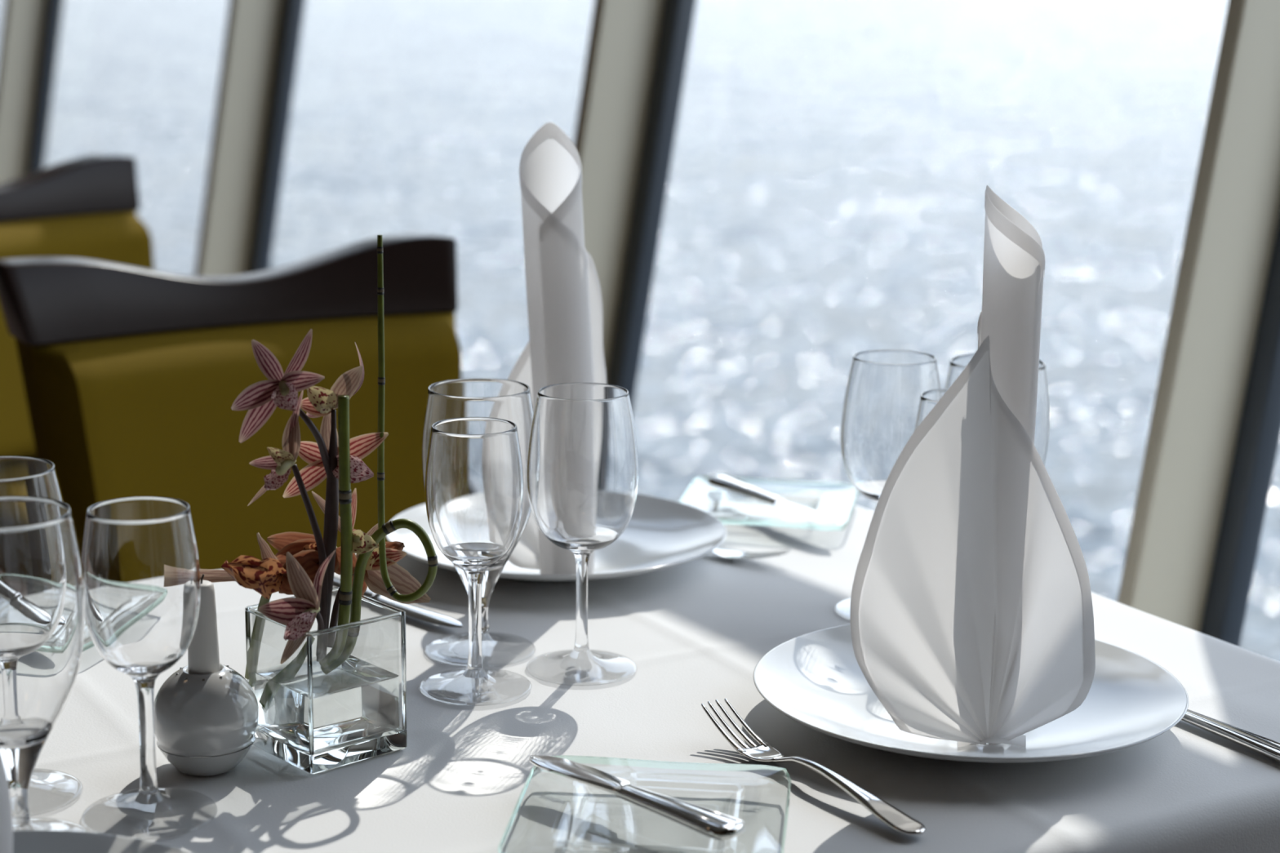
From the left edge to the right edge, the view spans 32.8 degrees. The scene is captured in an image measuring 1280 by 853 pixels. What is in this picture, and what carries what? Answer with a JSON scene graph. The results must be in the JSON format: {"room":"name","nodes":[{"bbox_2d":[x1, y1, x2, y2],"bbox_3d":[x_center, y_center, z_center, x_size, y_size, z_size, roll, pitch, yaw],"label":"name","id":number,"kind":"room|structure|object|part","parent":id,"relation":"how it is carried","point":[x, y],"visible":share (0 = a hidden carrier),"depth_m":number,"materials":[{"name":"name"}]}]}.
{"room":"ship interior","nodes":[
{"label":"ship interior","id":0,"kind":"room"},
{"bbox_3d":[-3.186,0.773,2.415,12.008,0.100,13.938,1,12,0],"label":"floor","id":1,"kind":"structure","parent":0,"visible":0},
{"bbox_2d":[0,154,154,457],"bbox_3d":[-0.869,0.075,3.350,0.544,0.928,0.538,10,15,37],"label":"dining chair","id":2,"kind":"object","parent":1,"relation":"on","point":[84,206],"visible":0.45,"depth_m":3.45,"materials":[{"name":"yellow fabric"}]},
{"bbox_3d":[-1.022,-0.363,3.384,0.112,0.090,0.538,10,15,37],"label":"rail","id":3,"kind":"part","parent":2,"relation":"part of","materials":[{"name":"brown wood"}]},
{"bbox_2d":[0,231,461,569],"bbox_3d":[-0.367,0.284,2.402,0.538,0.928,0.544,-7,14,-31],"label":"dining chair","id":4,"kind":"object","parent":1,"relation":"on","point":[133,377],"visible":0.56,"depth_m":2.41,"materials":[{"name":"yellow fabric"}]},
{"bbox_3d":[-0.468,-0.163,2.482,0.538,0.090,0.112,-7,14,-31],"label":"rail","id":5,"kind":"part","parent":4,"relation":"part of","materials":[{"name":"brown wood"}]},
{"bbox_3d":[-0.328,0.579,1.468,1.592,0.745,0.772,-6,14,-30],"label":"dining table","id":6,"kind":"object","parent":1,"relation":"on","visible":0},
{"bbox_2d":[27,490,1279,852],"bbox_3d":[-0.326,0.402,1.430,1.677,0.395,0.857,-6,14,-30],"label":"tablecloth","id":7,"kind":"object","parent":6,"relation":"on","point":[695,633],"visible":0.56,"depth_m":1.40,"materials":[{"name":"white fabric"}]},
{"bbox_2d":[0,455,83,816],"bbox_3d":[-0.378,0.123,1.299,0.080,0.203,0.080,9,14,33],"label":"wine glass","id":8,"kind":"object","parent":7,"relation":"on","point":[20,476],"visible":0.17,"depth_m":1.28,"materials":[{"name":"clear glass"}]},
{"bbox_2d":[0,455,63,502],"bbox_3d":[-0.377,0.082,1.290,0.079,0.118,0.079,-11,17,-43],"label":"bowl","id":9,"kind":"object","parent":8,"relation":"on","point":[20,476],"depth_m":1.28,"materials":[{"name":"clear glass"}]},
{"bbox_2d":[0,496,89,832],"bbox_3d":[-0.353,0.143,1.221,0.084,0.197,0.084,1,12,1],"label":"water goblet","id":10,"kind":"object","parent":7,"relation":"on","point":[42,588],"visible":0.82,"depth_m":1.19,"materials":[{"name":"clear glass"}]},
{"bbox_3d":[-0.354,0.215,1.236,0.018,0.033,0.018,10,15,37],"label":"stem","id":11,"kind":"part","parent":10,"relation":"part of","materials":[{"name":"clear glass"}]},
{"bbox_2d":[82,623,93,651],"bbox_3d":[-0.454,0.144,1.643,0.159,0.016,0.159,4,12,14],"label":"plate","id":12,"kind":"object","parent":7,"relation":"on","point":[86,646],"visible":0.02,"depth_m":1.56,"materials":[{"name":"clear glass"}]},
{"bbox_2d":[13,830,190,852],"bbox_3d":[-0.328,0.266,1.062,0.289,0.026,0.289,-5,13,-26],"label":"dinner plate","id":13,"kind":"object","parent":7,"relation":"on","point":[33,841],"visible":0.92,"depth_m":1.19,"materials":[{"name":"white ceramic"}]},
{"bbox_2d":[0,749,13,852],"bbox_3d":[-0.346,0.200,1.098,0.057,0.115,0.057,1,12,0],"label":"napkin","id":14,"kind":"object","parent":13,"relation":"on","point":[6,811],"visible":1,"depth_m":1.09,"materials":[{"name":"fabric"}]},
{"bbox_2d":[81,496,217,839],"bbox_3d":[-0.290,0.138,1.272,0.079,0.187,0.079,1,12,1],"label":"wine glass","id":15,"kind":"object","parent":7,"relation":"on","point":[140,560],"visible":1,"depth_m":1.24,"materials":[{"name":"clear glass"}]},
{"bbox_2d":[81,496,200,683],"bbox_3d":[-0.289,0.098,1.263,0.067,0.104,0.067,-4,13,-21],"label":"bowl","id":16,"kind":"object","parent":15,"relation":"on","point":[140,560],"depth_m":1.24,"materials":[{"name":"clear glass"}]},
{"bbox_3d":[-0.290,0.184,1.282,0.017,0.074,0.017,-4,13,-21],"label":"stem","id":17,"kind":"part","parent":15,"relation":"part of","materials":[{"name":"clear glass"}]},
{"bbox_2d":[153,663,258,775],"bbox_3d":[-0.272,0.182,1.364,0.066,0.064,0.066,1,12,0],"label":"candle holder","id":18,"kind":"object","parent":7,"relation":"on","point":[205,724],"visible":0.97,"depth_m":1.34,"materials":[{"name":"grey ceramic"}]},
{"bbox_2d":[187,573,219,674],"bbox_3d":[-0.272,0.127,1.352,0.020,0.073,0.020,1,12,0],"label":"candle","id":19,"kind":"object","parent":18,"relation":"in","point":[203,655],"visible":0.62,"depth_m":1.35,"materials":[{"name":"white wax"}]},
{"bbox_2d":[244,586,407,774],"bbox_3d":[-0.201,0.162,1.397,0.074,0.092,0.074,-10,16,-41],"label":"glass vase","id":20,"kind":"object","parent":7,"relation":"on","point":[315,722],"visible":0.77,"depth_m":1.38,"materials":[{"name":"glass"}]},
{"bbox_2d":[200,531,356,687],"bbox_3d":[-0.235,0.120,1.375,0.117,0.105,0.053,-8,15,-34],"label":"bloom","id":21,"kind":"object","parent":20,"relation":"in","point":[267,576],"visible":0.76,"depth_m":1.37,"materials":[{"name":"orange plant"}]},
{"bbox_2d":[258,636,315,710],"bbox_3d":[-0.225,0.158,1.389,0.036,0.054,0.012,1,12,0],"label":"stalk","id":22,"kind":"object","parent":20,"relation":"in","point":[290,671],"visible":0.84,"depth_m":1.39,"materials":[{"name":"green plant"}]},
{"bbox_2d":[258,550,335,663],"bbox_3d":[-0.210,0.113,1.347,0.036,0.073,0.037,9,15,35],"label":"blossom","id":23,"kind":"object","parent":20,"relation":"in","point":[299,613],"visible":1,"depth_m":1.34,"materials":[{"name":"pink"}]},
{"bbox_3d":[-0.205,0.117,1.345,0.007,0.010,0.019,8,14,29],"label":"flower","id":24,"kind":"part","parent":23,"relation":"part of","materials":[{"name":"beige plant"}]},
{"bbox_3d":[-0.200,0.128,1.359,0.006,0.032,0.014,1,12,0],"label":"stem","id":25,"kind":"part","parent":23,"relation":"part of","materials":[{"name":"plant"}]},
{"bbox_2d":[231,328,388,662],"bbox_3d":[-0.204,0.044,1.363,0.095,0.215,0.048,-7,14,-32],"label":"orchid spray","id":26,"kind":"object","parent":20,"relation":"on","point":[261,398],"visible":0.95,"depth_m":1.35,"materials":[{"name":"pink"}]},
{"bbox_3d":[-0.217,-0.023,1.330,0.007,0.009,0.019,-3,13,-18],"label":"flower","id":27,"kind":"part","parent":26,"relation":"part of","materials":[{"name":"beige plant"}]},
{"bbox_3d":[-0.219,0.025,1.347,0.007,0.009,0.019,6,13,23],"label":"flower","id":28,"kind":"part","parent":26,"relation":"part of","materials":[{"name":"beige plant"}]},
{"bbox_3d":[-0.207,0.084,1.365,0.022,0.124,0.007,1,12,0],"label":"stem","id":29,"kind":"part","parent":26,"relation":"part of","materials":[{"name":"brown plant"}]},
{"bbox_3d":[-0.206,0.005,1.355,0.034,0.061,0.007,-6,14,-28],"label":"stem","id":30,"kind":"part","parent":26,"relation":"part of","materials":[{"name":"brown plant"}]},
{"bbox_3d":[-0.198,0.070,1.373,0.020,0.161,0.009,-10,16,-40],"label":"stem","id":31,"kind":"part","parent":26,"relation":"part of","materials":[{"name":"plant"}]},
{"bbox_3d":[-0.181,0.069,1.376,0.007,0.007,0.019,-7,14,-32],"label":"flower","id":32,"kind":"part","parent":26,"relation":"part of","materials":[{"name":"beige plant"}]},
{"bbox_2d":[319,395,352,668],"bbox_3d":[-0.191,0.067,1.363,0.023,0.176,0.008,1,12,0],"label":"stem","id":33,"kind":"object","parent":20,"relation":"in","point":[345,594],"visible":0.98,"depth_m":1.36,"materials":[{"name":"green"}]},
{"bbox_2d":[327,523,431,648],"bbox_3d":[-0.172,0.102,1.421,0.071,0.077,0.030,-3,13,-18],"label":"bloom","id":34,"kind":"object","parent":20,"relation":"on","point":[404,583],"visible":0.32,"depth_m":1.42,"materials":[{"name":"beige"}]},
{"bbox_2d":[320,234,438,674],"bbox_3d":[-0.165,0.021,1.371,0.077,0.283,0.017,2,12,4],"label":"stem","id":35,"kind":"object","parent":20,"relation":"in","point":[384,529],"visible":0.94,"depth_m":1.38,"materials":[{"name":"green plant"}]},
{"bbox_2d":[333,575,462,627],"bbox_3d":[-0.215,0.133,1.723,0.020,0.009,0.228,-11,17,-43],"label":"knife","id":36,"kind":"object","parent":7,"relation":"on","point":[411,611],"visible":0.34,"depth_m":1.68,"materials":[{"name":"silver metal"}]},
{"bbox_3d":[-0.252,0.125,1.761,0.020,0.008,0.121,-19,22,-42],"label":"handle","id":37,"kind":"part","parent":36,"relation":"part of","materials":[{"name":"silver metal"}]},
{"bbox_3d":[-0.174,0.143,1.682,0.018,0.005,0.110,-19,22,-42],"label":"blade","id":38,"kind":"part","parent":36,"relation":"part of","materials":[{"name":"silver metal"}]},
{"bbox_2d":[418,417,531,706],"bbox_3d":[-0.114,0.091,1.504,0.079,0.187,0.079,-8,15,-37],"label":"wine glass","id":39,"kind":"object","parent":7,"relation":"on","point":[474,486],"visible":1,"depth_m":1.47,"materials":[{"name":"clear glass"}]},
{"bbox_2d":[425,417,524,574],"bbox_3d":[-0.114,0.050,1.495,0.067,0.104,0.067,1,12,0],"label":"bowl","id":40,"kind":"object","parent":39,"relation":"on","point":[474,486],"depth_m":1.47,"materials":[{"name":"clear glass"}]},
{"bbox_3d":[-0.115,0.137,1.514,0.017,0.074,0.017,1,12,0],"label":"stem","id":41,"kind":"part","parent":39,"relation":"part of","materials":[{"name":"clear glass"}]},
{"bbox_2d":[420,377,535,667],"bbox_3d":[-0.117,0.068,1.585,0.084,0.197,0.084,8,14,32],"label":"water goblet","id":42,"kind":"object","parent":7,"relation":"on","point":[511,401],"visible":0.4,"depth_m":1.56,"materials":[{"name":"clear glass"}]},
{"bbox_3d":[-0.118,0.140,1.600,0.018,0.033,0.018,1,12,0],"label":"stem","id":43,"kind":"part","parent":42,"relation":"part of","materials":[{"name":"clear glass"}]},
{"bbox_2d":[385,493,726,581],"bbox_3d":[-0.071,0.099,1.850,0.289,0.026,0.289,-10,16,-40],"label":"dinner plate","id":44,"kind":"object","parent":7,"relation":"on","point":[660,534],"visible":0.42,"depth_m":1.85,"materials":[{"name":"white ceramic"}]},
{"bbox_2d":[507,121,606,574],"bbox_3d":[-0.065,-0.057,1.733,0.114,0.365,0.055,-6,14,-28],"label":"napkin","id":45,"kind":"object","parent":44,"relation":"on","point":[565,344],"visible":0.51,"depth_m":1.71,"materials":[{"name":"fabric"}]},
{"bbox_2d":[525,382,639,685],"bbox_3d":[-0.041,0.074,1.546,0.080,0.203,0.080,8,14,32],"label":"wine glass","id":46,"kind":"object","parent":7,"relation":"on","point":[582,468],"visible":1,"depth_m":1.51,"materials":[{"name":"clear glass"}]},
{"bbox_3d":[-0.042,0.127,1.557,0.017,0.076,0.017,1,12,0],"label":"stem","id":47,"kind":"part","parent":46,"relation":"part of","materials":[{"name":"clear glass"}]},
{"bbox_2d":[526,382,639,555],"bbox_3d":[-0.040,0.033,1.537,0.079,0.118,0.079,1,12,0],"label":"bowl","id":48,"kind":"object","parent":46,"relation":"on","point":[582,468],"depth_m":1.51,"materials":[{"name":"clear glass"}]},
{"bbox_2d":[497,755,791,852],"bbox_3d":[0.006,0.230,1.268,0.159,0.016,0.159,2,12,6],"label":"plate","id":49,"kind":"object","parent":7,"relation":"on","point":[579,759],"visible":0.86,"depth_m":1.34,"materials":[{"name":"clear glass"}]},
{"bbox_2d":[529,755,745,840],"bbox_3d":[-0.006,0.215,1.278,0.168,0.009,0.026,12,17,43],"label":"butter knife","id":50,"kind":"object","parent":49,"relation":"on","point":[711,824],"visible":1,"depth_m":1.26,"materials":[{"name":"silver metal"}]},
{"bbox_3d":[-0.036,0.208,1.308,0.082,0.005,0.023,12,17,43],"label":"blade","id":51,"kind":"part","parent":50,"relation":"part of","materials":[{"name":"silver metal"}]},
{"bbox_3d":[0.022,0.221,1.251,0.089,0.008,0.025,12,17,43],"label":"handle","id":52,"kind":"part","parent":50,"relation":"part of","materials":[{"name":"silver metal"}]},
{"bbox_2d":[711,548,791,559],"bbox_3d":[0.036,0.099,1.888,0.206,0.012,0.024,8,14,30],"label":"fork","id":53,"kind":"object","parent":7,"relation":"on","point":[731,554],"visible":0.59,"depth_m":1.86,"materials":[{"name":"silver metal"}]},
{"bbox_2d":[679,476,858,530],"bbox_3d":[0.117,0.074,2.000,0.159,0.016,0.159,3,12,10],"label":"plate","id":54,"kind":"object","parent":7,"relation":"on","point":[725,520],"visible":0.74,"depth_m":1.95,"materials":[{"name":"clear glass"}]},
{"bbox_2d":[707,474,838,523],"bbox_3d":[0.121,0.066,1.977,0.026,0.009,0.190,-7,14,-31],"label":"butter knife","id":55,"kind":"object","parent":54,"relation":"on","point":[727,482],"visible":1,"depth_m":1.98,"materials":[{"name":"silver metal"}]},
{"bbox_3d":[0.098,0.058,2.014,0.025,0.008,0.101,-7,14,-31],"label":"handle","id":56,"kind":"part","parent":55,"relation":"part of","materials":[{"name":"silver metal"}]},
{"bbox_3d":[0.145,0.076,1.935,0.023,0.005,0.092,-7,14,-31],"label":"blade","id":57,"kind":"part","parent":55,"relation":"part of","materials":[{"name":"silver metal"}]},
{"bbox_2d":[701,698,925,835],"bbox_3d":[0.105,0.209,1.349,0.024,0.022,0.206,-7,15,-33],"label":"fork","id":58,"kind":"object","parent":7,"relation":"on","point":[899,821],"visible":1,"depth_m":1.34,"materials":[{"name":"silver metal"}]},
{"bbox_3d":[0.125,0.220,1.321,0.019,0.013,0.135,-7,15,-34],"label":"handle","id":59,"kind":"part","parent":58,"relation":"part of","materials":[{"name":"silver metal"}]},
{"bbox_2d":[834,349,941,619],"bbox_3d":[0.195,0.046,1.694,0.080,0.203,0.080,7,14,27],"label":"wine glass","id":60,"kind":"object","parent":7,"relation":"on","point":[884,388],"visible":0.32,"depth_m":1.65,"materials":[{"name":"clear glass"}]},
{"bbox_2d":[840,349,941,502],"bbox_3d":[0.195,0.004,1.685,0.079,0.118,0.079,-5,13,-24],"label":"bowl","id":61,"kind":"object","parent":60,"relation":"on","point":[884,388],"depth_m":1.65,"materials":[{"name":"clear glass"}]},
{"bbox_2d":[913,388,948,432],"bbox_3d":[0.235,0.069,1.626,0.079,0.187,0.079,6,13,23],"label":"wine glass","id":62,"kind":"object","parent":7,"relation":"on","point":[929,399],"visible":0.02,"depth_m":1.60,"materials":[{"name":"clear glass"}]},
{"bbox_2d":[753,624,1188,763],"bbox_3d":[0.221,0.185,1.469,0.289,0.026,0.289,11,16,40],"label":"dinner plate","id":63,"kind":"object","parent":7,"relation":"on","point":[816,680],"visible":0.54,"depth_m":1.45,"materials":[{"name":"white ceramic"}]},
{"bbox_2d":[849,185,1095,747],"bbox_3d":[0.205,0.031,1.355,0.178,0.355,0.061,-7,14,-32],"label":"napkin","id":64,"kind":"object","parent":63,"relation":"on","point":[971,617],"visible":1,"depth_m":1.35,"materials":[{"name":"fabric"}]},
{"bbox_2d":[944,354,1049,464],"bbox_3d":[0.277,0.046,1.711,0.084,0.197,0.084,0,12,-3],"label":"water goblet","id":65,"kind":"object","parent":7,"relation":"on","point":[957,364],"visible":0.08,"depth_m":1.68,"materials":[{"name":"clear glass"}]},
{"bbox_2d":[1181,709,1279,762],"bbox_3d":[0.364,0.193,1.482,0.021,0.008,0.230,-7,14,-31],"label":"knife","id":66,"kind":"object","parent":7,"relation":"on","point":[1266,747],"visible":0.58,"depth_m":1.43,"materials":[{"name":"silver metal"}]},
{"bbox_3d":[-0.413,0.270,3.966,6.374,0.300,10.619,1,12,0],"label":"wall","id":67,"kind":"structure","parent":0,"visible":0},
{"bbox_2d":[0,0,64,183],"bbox_3d":[-1.760,-1.274,6.342,0.441,1.690,0.060,-6,14,-30],"label":"trim","id":68,"kind":"structure","parent":67,"relation":"attached to","point":[22,20],"depth_m":6.34,"materials":[{"name":"beige paint"}]},
{"bbox_2d":[26,0,63,175],"bbox_3d":[-1.249,-1.103,5.573,0.314,1.690,1.815,-6,14,-30],"label":"window frame","id":69,"kind":"structure","parent":67,"relation":"in","point":[54,8],"depth_m":6.33,"materials":[{"name":"grey metal"}]},
{"bbox_2d":[194,0,282,275],"bbox_3d":[-0.818,-0.925,4.770,0.441,1.690,0.040,-6,14,-30],"label":"window frame","id":70,"kind":"structure","parent":67,"relation":"attached to","point":[251,31],"depth_m":4.78,"materials":[{"name":"beige paint"}]},
{"bbox_2d":[246,0,305,273],"bbox_3d":[-0.371,-0.778,4.109,0.314,1.690,1.581,-6,14,-30],"label":"window frame","id":71,"kind":"structure","parent":67,"relation":"in","point":[291,16],"depth_m":4.77,"materials":[{"name":"grey dark painted metal"}]},
{"bbox_2d":[573,0,664,373],"bbox_3d":[-0.001,-0.623,3.408,0.441,1.690,0.032,-6,14,-30],"label":"window frame","id":72,"kind":"structure","parent":67,"relation":"attached to","point":[624,34],"depth_m":3.40,"materials":[{"name":"beige paint"}]},
{"bbox_2d":[606,0,696,410],"bbox_3d":[0.374,-0.503,2.868,0.314,1.690,1.302,-6,14,-30],"label":"window frame","id":73,"kind":"structure","parent":67,"relation":"in","point":[677,15],"depth_m":3.41,"materials":[{"name":"grey metal"}]},
{"bbox_2d":[1116,0,1279,632],"bbox_3d":[0.672,-0.375,2.287,0.441,1.690,0.025,-6,14,-30],"label":"window frame","id":74,"kind":"structure","parent":67,"relation":"attached to","point":[1234,212],"depth_m":2.29,"materials":[{"name":"beige paint"}]},
{"bbox_2d":[1200,214,1279,647],"bbox_3d":[1.044,-0.255,1.750,0.314,1.690,1.300,-6,14,-30],"label":"window frame","id":75,"kind":"structure","parent":67,"relation":"in","point":[1258,438],"depth_m":2.33,"materials":[{"name":"grey metal"}]},
{"label":"outside","id":76,"kind":"structure","parent":0,"visible":0},
{"bbox_2d":[0,0,1279,662],"bbox_3d":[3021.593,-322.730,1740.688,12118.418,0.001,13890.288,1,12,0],"label":"sea","id":77,"kind":"structure","parent":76,"point":[833,162],"depth_m":139.08,"materials":[{"name":"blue liquid"}]}
]}

